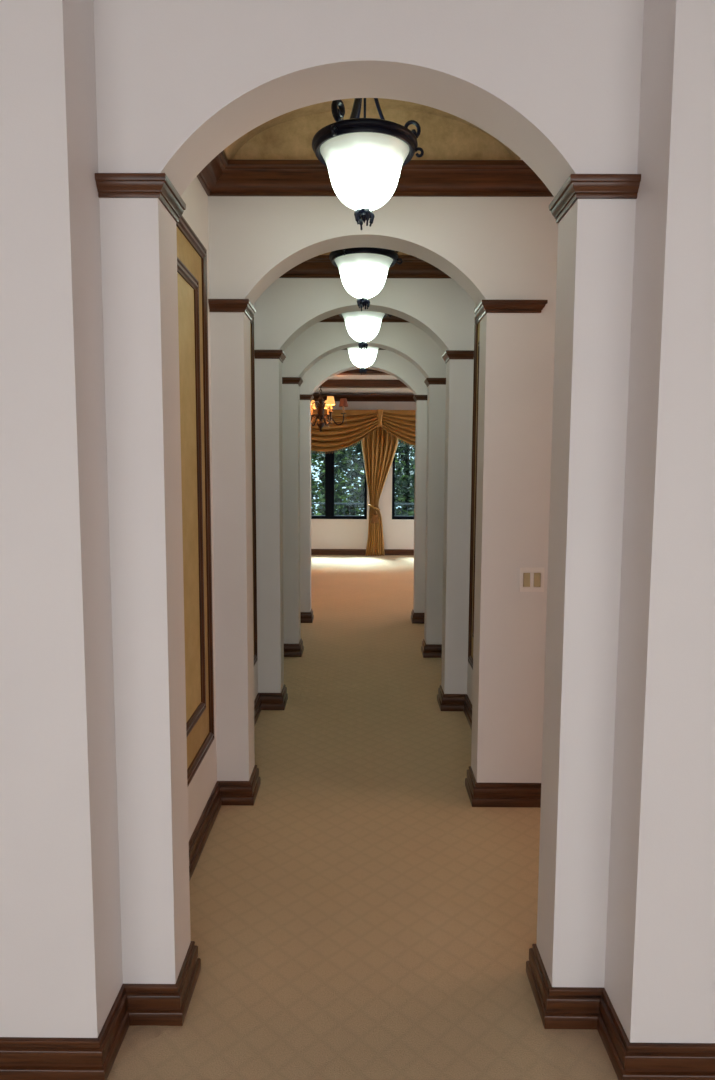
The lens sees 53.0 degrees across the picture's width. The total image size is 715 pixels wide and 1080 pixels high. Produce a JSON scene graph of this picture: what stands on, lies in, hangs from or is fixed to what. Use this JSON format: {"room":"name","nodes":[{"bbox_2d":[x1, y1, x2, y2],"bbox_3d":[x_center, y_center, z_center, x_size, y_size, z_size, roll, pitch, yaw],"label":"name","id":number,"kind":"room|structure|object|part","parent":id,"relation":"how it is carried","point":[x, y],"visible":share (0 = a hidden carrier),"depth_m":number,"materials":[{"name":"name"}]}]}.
{"room":"hallway","nodes":[
{"label":"hallway","id":0,"kind":"room"},
{"bbox_2d":[0,0,122,1037],"bbox_3d":[-2.460,-0.350,2.098,3.450,3.750,0.420,0,6,0],"label":"wall","id":1,"kind":"structure","parent":0,"point":[61,976],"depth_m":1.94,"materials":[{"name":"paint"}]},
{"bbox_2d":[181,176,257,839],"bbox_3d":[-0.776,-0.644,5.150,0.120,3.750,5.733,0,6,0],"label":"wall","id":2,"kind":"structure","parent":0,"point":[200,788],"depth_m":3.42,"materials":[{"name":"paint"}]},
{"bbox_2d":[0,609,313,1079],"bbox_3d":[-2.553,1.165,5.229,4.044,0.121,6.408,0,6,0],"label":"baseboard","id":3,"kind":"structure","parent":2,"relation":"attached to","point":[21,1058],"depth_m":2.25,"materials":[{"name":"brown wood"}]},
{"bbox_2d":[176,215,213,785],"bbox_3d":[-0.719,-0.132,2.963,0.025,2.369,1.024,0,6,0],"label":"wall panel","id":4,"kind":"object","parent":2,"relation":"attached to","point":[191,253],"visible":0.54,"depth_m":3.18,"materials":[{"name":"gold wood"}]},
{"bbox_3d":[-0.717,-0.147,2.962,0.022,1.955,0.640,0,6,0],"label":"frame","id":5,"kind":"part","parent":4,"relation":"part of","materials":[{"name":"brown wood"}]},
{"bbox_2d":[250,316,256,664],"bbox_3d":[-0.710,-0.278,4.440,0.025,2.369,1.024,0,6,0],"label":"wall panel","id":6,"kind":"object","parent":2,"relation":"attached to","point":[252,320],"visible":0.19,"depth_m":4.89,"materials":[{"name":"brown wood"}]},
{"bbox_2d":[107,555,617,1079],"bbox_3d":[0.026,1.281,5.533,12.000,0.150,18.762,0,6,0],"label":"floor","id":7,"kind":"structure","parent":0,"point":[361,919],"depth_m":2.93,"materials":[{"name":"carpet"}]},
{"bbox_2d":[311,393,415,548],"bbox_3d":[0.390,-1.319,14.601,9.800,3.250,0.200,0,6,0],"label":"wall","id":8,"kind":"structure","parent":0,"point":[325,533],"depth_m":14.61,"materials":[{"name":"white paint"}]},
{"bbox_2d":[311,451,366,518],"bbox_3d":[-0.565,-1.423,14.597,1.522,1.990,0.120,0,6,0],"label":"window","id":9,"kind":"structure","parent":8,"relation":"in","point":[329,456],"depth_m":14.59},
{"bbox_2d":[311,409,382,453],"bbox_3d":[-0.628,-2.128,14.171,2.266,0.867,0.506,0,6,0],"label":"swag valance","id":10,"kind":"object","parent":8,"relation":"attached to","point":[357,424],"visible":0.6,"depth_m":13.98,"materials":[{"name":"gold fabric"}]},
{"bbox_2d":[361,427,398,555],"bbox_3d":[0.443,-1.090,14.316,0.748,2.828,0.296,1,6,10],"label":"curtain","id":11,"kind":"object","parent":10,"relation":"hanging from","point":[379,449],"visible":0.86,"depth_m":14.31,"materials":[{"name":"gold fabric"}]},
{"bbox_2d":[311,549,413,554],"bbox_3d":[0.382,0.249,14.641,9.800,0.121,0.027,0,6,0],"label":"baseboard","id":12,"kind":"structure","parent":8,"relation":"attached to","point":[313,551],"depth_m":14.64,"materials":[{"name":"brown wood"}]},
{"bbox_2d":[312,394,414,401],"bbox_3d":[0.395,-2.830,14.296,9.800,0.128,0.110,0,6,0],"label":"crown molding","id":13,"kind":"structure","parent":8,"relation":"attached to","point":[350,397],"depth_m":14.28,"materials":[{"name":"brown wood"}]},
{"bbox_2d":[382,410,415,447],"bbox_3d":[1.496,-2.148,14.157,2.093,0.806,0.504,0,6,0],"label":"swag valance","id":14,"kind":"object","parent":8,"relation":"attached to","point":[399,423],"visible":0.32,"depth_m":13.98,"materials":[{"name":"gold fabric"}]},
{"bbox_2d":[392,456,413,518],"bbox_3d":[1.464,-1.413,14.585,1.522,1.990,0.120,0,6,0],"label":"window","id":15,"kind":"structure","parent":8,"relation":"in","point":[393,462],"depth_m":14.58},
{"bbox_2d":[314,375,412,393],"bbox_3d":[0.377,-2.676,11.297,10.000,0.100,6.511,0,6,0],"label":"ceiling","id":16,"kind":"structure","parent":0,"point":[336,377],"depth_m":13.59,"materials":[{"name":"white paint"}]},
{"bbox_2d":[311,385,347,431],"bbox_3d":[-0.561,-2.115,10.874,0.735,0.948,0.822,4,7,31],"label":"chandelier","id":17,"kind":"object","parent":16,"relation":"hanging from","point":[329,402],"visible":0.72,"depth_m":10.86,"materials":[{"name":"brown metal"}]},
{"bbox_3d":[-0.675,-1.901,10.724,0.219,0.350,0.318,0,6,0],"label":"arm","id":18,"kind":"part","parent":17,"relation":"part of","materials":[{"name":"brown metal"}]},
{"bbox_3d":[-0.490,-1.936,11.091,0.082,0.349,0.363,1,6,12],"label":"arm","id":19,"kind":"part","parent":17,"relation":"part of","materials":[{"name":"brown metal"}]},
{"bbox_3d":[-0.475,-1.899,10.711,0.082,0.349,0.363,-3,7,-33],"label":"arm","id":20,"kind":"part","parent":17,"relation":"part of","materials":[{"name":"brown metal"}]},
{"bbox_3d":[-0.398,-2.056,10.577,0.144,0.120,0.144,0,6,0],"label":"lamp shade","id":21,"kind":"part","parent":17,"relation":"part of","materials":[{"name":"yellow fabric"}]},
{"bbox_3d":[-0.354,-1.917,10.897,0.365,0.350,0.084,0,6,0],"label":"arm","id":22,"kind":"part","parent":17,"relation":"part of","materials":[{"name":"brown metal"}]},
{"bbox_3d":[-0.213,-2.085,10.880,0.144,0.120,0.144,0,6,0],"label":"lamp shade","id":23,"kind":"part","parent":17,"relation":"part of","materials":[{"name":"brown fabric"}]},
{"bbox_2d":[318,379,407,387],"bbox_3d":[0.382,-2.655,12.196,9.800,0.120,0.200,0,6,0],"label":"ceiling beam","id":24,"kind":"structure","parent":16,"relation":"attached to","point":[329,383],"depth_m":12.10,"materials":[{"name":"brown wood"}]},
{"bbox_2d":[337,369,389,374],"bbox_3d":[0.372,-2.488,10.505,9.800,0.120,0.200,0,6,0],"label":"ceiling beam","id":25,"kind":"structure","parent":16,"relation":"attached to","point":[354,371],"depth_m":10.41,"materials":[{"name":"brown wood"}]},
{"bbox_2d":[282,322,445,643],"bbox_3d":[0.052,-0.785,6.622,1.720,3.750,0.202,0,6,0],"label":"wall","id":26,"kind":"structure","parent":0,"point":[407,340],"depth_m":6.52,"materials":[{"name":"paint"}]},
{"bbox_2d":[282,377,302,385],"bbox_3d":[-0.606,-1.442,6.545,0.198,0.056,0.233,0,6,0],"label":"capital","id":27,"kind":"object","parent":26,"relation":"attached to","point":[285,380],"visible":0.79,"depth_m":6.44,"materials":[{"name":"brown wood"}]},
{"bbox_2d":[424,378,445,386],"bbox_3d":[0.717,-1.436,6.538,0.196,0.056,0.233,0,6,0],"label":"capital","id":28,"kind":"object","parent":26,"relation":"attached to","point":[434,381],"visible":0.79,"depth_m":6.43,"materials":[{"name":"brown wood"}]},
{"bbox_2d":[300,350,427,612],"bbox_3d":[0.351,-0.929,8.097,9.800,3.750,0.202,0,6,0],"label":"wall","id":29,"kind":"structure","parent":0,"point":[386,361],"depth_m":8.01,"materials":[{"name":"paint"}]},
{"bbox_2d":[300,394,313,401],"bbox_3d":[-0.612,-1.588,8.022,0.228,0.056,0.233,0,6,0],"label":"capital","id":30,"kind":"object","parent":29,"relation":"attached to","point":[310,397],"visible":0.79,"depth_m":7.92,"materials":[{"name":"brown wood"}]},
{"bbox_2d":[413,395,426,401],"bbox_3d":[0.741,-1.582,8.014,0.225,0.056,0.233,0,6,0],"label":"capital","id":31,"kind":"object","parent":29,"relation":"attached to","point":[415,397],"visible":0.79,"depth_m":7.91,"materials":[{"name":"brown wood"}]},
{"bbox_2d":[254,278,474,693],"bbox_3d":[0.043,-0.640,5.145,1.720,3.750,0.202,0,6,0],"label":"wall","id":32,"kind":"structure","parent":0,"point":[441,308],"depth_m":5.04,"materials":[{"name":"paint"}]},
{"bbox_2d":[254,350,285,362],"bbox_3d":[-0.615,-1.297,5.069,0.198,0.056,0.233,0,6,0],"label":"capital","id":33,"kind":"object","parent":32,"relation":"attached to","point":[259,354],"visible":0.97,"depth_m":4.97,"materials":[{"name":"brown wood"}]},
{"bbox_2d":[320,314,407,321],"bbox_3d":[0.053,-1.942,5.762,1.520,0.121,1.282,0,6,0],"label":"crown molding","id":34,"kind":"structure","parent":32,"relation":"attached to","point":[336,318],"depth_m":6.38,"materials":[{"name":"brown wood"}]},
{"bbox_2d":[442,350,473,363],"bbox_3d":[0.708,-1.291,5.061,0.196,0.056,0.233,0,6,0],"label":"capital","id":35,"kind":"object","parent":32,"relation":"attached to","point":[449,354],"visible":0.92,"depth_m":4.96,"materials":[{"name":"brown wood"}]},
{"bbox_2d":[321,251,408,254],"bbox_3d":[0.045,-1.991,4.266,1.290,0.280,1.258,0,6,0],"label":"ceiling","id":36,"kind":"structure","parent":0,"point":[328,253],"depth_m":4.90,"materials":[{"name":"gold paint"}]},
{"bbox_2d":[329,247,402,310],"bbox_3d":[0.050,-1.756,4.290,0.441,0.745,0.416,0,6,0],"label":"pendant lamp","id":37,"kind":"object","parent":36,"relation":"hanging from","point":[363,270],"visible":0.78,"depth_m":4.20,"materials":[{"name":"white glass"}]},
{"bbox_3d":[0.037,-1.566,4.308,0.352,0.222,0.352,0,6,0],"label":"lamp shade","id":38,"kind":"part","parent":37,"relation":"part of","materials":[{"name":"white glass"}]},
{"bbox_2d":[93,0,643,987],"bbox_3d":[0.025,-0.349,2.192,1.720,3.750,0.202,0,6,0],"label":"wall","id":39,"kind":"structure","parent":0,"point":[557,83],"depth_m":2.09,"materials":[{"name":"paint"}]},
{"bbox_2d":[95,173,185,221],"bbox_3d":[-0.633,-1.006,2.116,0.198,0.056,0.233,0,6,0],"label":"capital","id":40,"kind":"object","parent":39,"relation":"attached to","point":[109,185],"visible":1,"depth_m":2.02,"materials":[{"name":"brown wood"}]},
{"bbox_2d":[197,150,553,196],"bbox_3d":[1.900,-1.643,2.799,5.250,0.121,1.282,0,6,0],"label":"crown molding","id":41,"kind":"structure","parent":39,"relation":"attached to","point":[223,176],"depth_m":3.38,"materials":[{"name":"brown wood"}]},
{"bbox_2d":[549,174,640,222],"bbox_3d":[0.690,-1.000,2.108,0.196,0.056,0.233,0,6,0],"label":"capital","id":42,"kind":"object","parent":39,"relation":"attached to","point":[577,186],"visible":1,"depth_m":2.01,"materials":[{"name":"brown wood"}]},
{"bbox_2d":[224,98,519,159],"bbox_3d":[0.068,-1.846,2.790,1.355,0.280,1.258,0,6,0],"label":"ceiling","id":43,"kind":"structure","parent":0,"point":[443,135],"depth_m":3.41,"materials":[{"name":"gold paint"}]},
{"bbox_2d":[312,98,423,229],"bbox_3d":[0.041,-1.611,2.813,0.441,0.745,0.416,0,6,0],"label":"pendant lamp","id":44,"kind":"object","parent":43,"relation":"hanging from","point":[364,158],"visible":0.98,"depth_m":2.72,"materials":[{"name":"white glass"}]},
{"bbox_3d":[-0.030,-1.698,2.710,0.131,0.310,0.195,0,6,0],"label":"scroll arm","id":45,"kind":"part","parent":44,"relation":"part of","materials":[{"name":"black metal"}]},
{"bbox_3d":[0.028,-1.421,2.832,0.352,0.222,0.352,0,6,0],"label":"lamp shade","id":46,"kind":"part","parent":44,"relation":"part of","materials":[{"name":"white glass"}]},
{"bbox_3d":[0.029,-1.754,2.799,0.048,0.420,0.047,0,6,0],"label":"stem","id":47,"kind":"part","parent":44,"relation":"part of","materials":[{"name":"black metal"}]},
{"bbox_3d":[0.141,-1.709,2.803,0.215,0.303,0.023,0,6,0],"label":"scroll arm","id":48,"kind":"part","parent":44,"relation":"part of","materials":[{"name":"black metal"}]},
{"bbox_2d":[208,196,557,782],"bbox_3d":[1.899,-0.486,3.658,5.450,3.750,0.202,0,6,0],"label":"wall","id":49,"kind":"structure","parent":0,"point":[494,248],"depth_m":3.57,"materials":[{"name":"paint"}]},
{"bbox_2d":[208,299,255,320],"bbox_3d":[-0.624,-1.151,3.592,0.198,0.056,0.233,0,6,0],"label":"capital","id":50,"kind":"object","parent":49,"relation":"attached to","point":[215,305],"visible":1,"depth_m":3.49,"materials":[{"name":"brown wood"}]},
{"bbox_2d":[279,255,450,277],"bbox_3d":[0.044,-1.797,4.286,1.520,0.121,1.282,0,6,0],"label":"crown molding","id":51,"kind":"structure","parent":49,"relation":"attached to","point":[320,266],"depth_m":4.87,"materials":[{"name":"brown wood"}]},
{"bbox_2d":[474,300,547,320],"bbox_3d":[0.760,-1.145,3.584,0.318,0.056,0.233,0,6,0],"label":"capital","id":52,"kind":"object","parent":49,"relation":"attached to","point":[485,306],"visible":1,"depth_m":3.48,"materials":[{"name":"brown wood"}]},
{"bbox_2d":[519,567,544,591],"bbox_3d":[0.882,0.201,3.626,0.123,0.123,0.009,0,6,0],"label":"light switch","id":53,"kind":"object","parent":49,"relation":"attached to","point":[529,576],"visible":1,"depth_m":3.62,"materials":[{"name":"white plastic"}]},
{"bbox_2d":[467,303,476,703],"bbox_3d":[0.868,-0.709,5.879,0.120,3.750,4.249,0,6,0],"label":"wall","id":54,"kind":"structure","parent":0,"point":[469,669],"depth_m":5.05,"materials":[{"name":"paint"}]},
{"bbox_2d":[468,317,479,669],"bbox_3d":[0.785,-0.271,4.431,0.025,2.369,1.024,0,6,0],"label":"wall panel","id":55,"kind":"object","parent":54,"relation":"attached to","point":[477,323],"visible":0.3,"depth_m":4.85,"materials":[{"name":"brown wood"}]},
{"bbox_3d":[0.784,-0.285,4.430,0.022,1.955,0.640,0,6,0],"label":"frame","id":56,"kind":"part","parent":55,"relation":"part of","materials":[{"name":"brown wood"}]},
{"bbox_2d":[411,609,540,807],"bbox_3d":[2.919,1.107,6.045,4.621,0.121,4.707,0,6,0],"label":"baseboard","id":57,"kind":"structure","parent":54,"relation":"attached to","point":[480,794],"depth_m":3.73,"materials":[{"name":"brown wood"}]},
{"bbox_2d":[604,0,714,1042],"bbox_3d":[2.699,-0.326,2.068,3.830,3.750,0.420,0,6,0],"label":"wall","id":58,"kind":"structure","parent":0,"point":[659,983],"depth_m":1.94,"materials":[{"name":"paint"}]},
{"bbox_2d":[526,944,714,1079],"bbox_3d":[2.546,1.479,2.247,3.921,0.121,0.474,0,6,0],"label":"baseboard","id":59,"kind":"structure","parent":58,"relation":"attached to","point":[558,1007],"depth_m":2.13,"materials":[{"name":"brown wood"}]},
{"bbox_3d":[0.054,-2.137,5.743,1.290,0.280,1.258,0,6,0],"label":"ceiling","id":60,"kind":"structure","parent":0,"visible":0},
{"bbox_2d":[339,311,391,350],"bbox_3d":[0.059,-1.901,5.766,0.441,0.745,0.416,0,6,0],"label":"pendant lamp","id":61,"kind":"object","parent":60,"relation":"hanging from","point":[362,326],"visible":0.53,"depth_m":5.69,"materials":[{"name":"white glass"}]},
{"bbox_3d":[0.046,-1.712,5.785,0.352,0.222,0.352,0,6,0],"label":"lamp shade","id":62,"kind":"part","parent":61,"relation":"part of","materials":[{"name":"white glass"}]},
{"bbox_3d":[0.063,-2.282,7.220,1.290,0.280,1.258,0,6,0],"label":"ceiling","id":63,"kind":"structure","parent":0,"visible":0},
{"bbox_2d":[347,346,378,374],"bbox_3d":[0.068,-2.047,7.243,0.441,0.745,0.416,0,6,0],"label":"pendant lamp","id":64,"kind":"object","parent":63,"relation":"hanging from","point":[362,359],"visible":0.41,"depth_m":7.17,"materials":[{"name":"white glass"}]},
{"label":"outside","id":65,"kind":"structure","parent":0,"visible":0},
{"bbox_3d":[0.588,0.324,15.685,13.000,0.170,1.638,0,6,0],"label":"floor","id":66,"kind":"structure","parent":65,"visible":0},
{"bbox_2d":[311,503,413,515],"bbox_3d":[0.594,-0.334,16.242,13.000,1.030,0.050,0,6,0],"label":"balcony railing","id":67,"kind":"object","parent":66,"relation":"on","point":[401,504],"visible":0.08,"depth_m":16.18,"materials":[{"name":"metal"}]},
{"bbox_3d":[0.596,-0.819,16.194,13.000,0.035,0.040,0,6,0],"label":"rail","id":68,"kind":"part","parent":67,"relation":"part of","materials":[{"name":"metal"}]},
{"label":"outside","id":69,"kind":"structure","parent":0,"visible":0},
{"bbox_3d":[0.273,0.294,48.461,80.000,0.200,63.600,0,6,0],"label":"ground","id":70,"kind":"structure","parent":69,"visible":0},
{"bbox_2d":[311,450,317,514],"bbox_3d":[-2.241,-0.486,18.657,2.356,7.191,2.355,0,6,0],"label":"tree","id":71,"kind":"object","parent":70,"relation":"on","point":[313,463],"visible":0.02,"depth_m":18.87,"materials":[{"name":"green plant"}]},
{"bbox_2d":[311,446,358,515],"bbox_3d":[-1.078,-1.032,21.203,2.359,7.776,2.373,0,6,0],"label":"tree","id":72,"kind":"object","parent":70,"relation":"on","point":[315,457],"visible":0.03,"depth_m":20.82,"materials":[{"name":"green plant"}]},
{"bbox_2d":[316,439,407,515],"bbox_3d":[0.108,-0.568,18.632,2.359,7.375,2.359,0,6,0],"label":"tree","id":73,"kind":"object","parent":70,"relation":"on","point":[357,495],"visible":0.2,"depth_m":18.10,"materials":[{"name":"green plant"}]},
{"bbox_2d":[395,439,414,515],"bbox_3d":[1.330,-0.957,21.201,2.344,7.652,2.346,0,6,0],"label":"tree","id":74,"kind":"object","parent":70,"relation":"on","point":[406,450],"visible":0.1,"depth_m":20.69,"materials":[{"name":"green plant"}]},
{"bbox_2d":[406,444,414,515],"bbox_3d":[2.459,-0.461,18.631,2.352,7.179,2.355,0,6,0],"label":"tree","id":75,"kind":"object","parent":70,"relation":"on","point":[412,467],"visible":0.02,"depth_m":18.48,"materials":[{"name":"green plant"}]}
]}

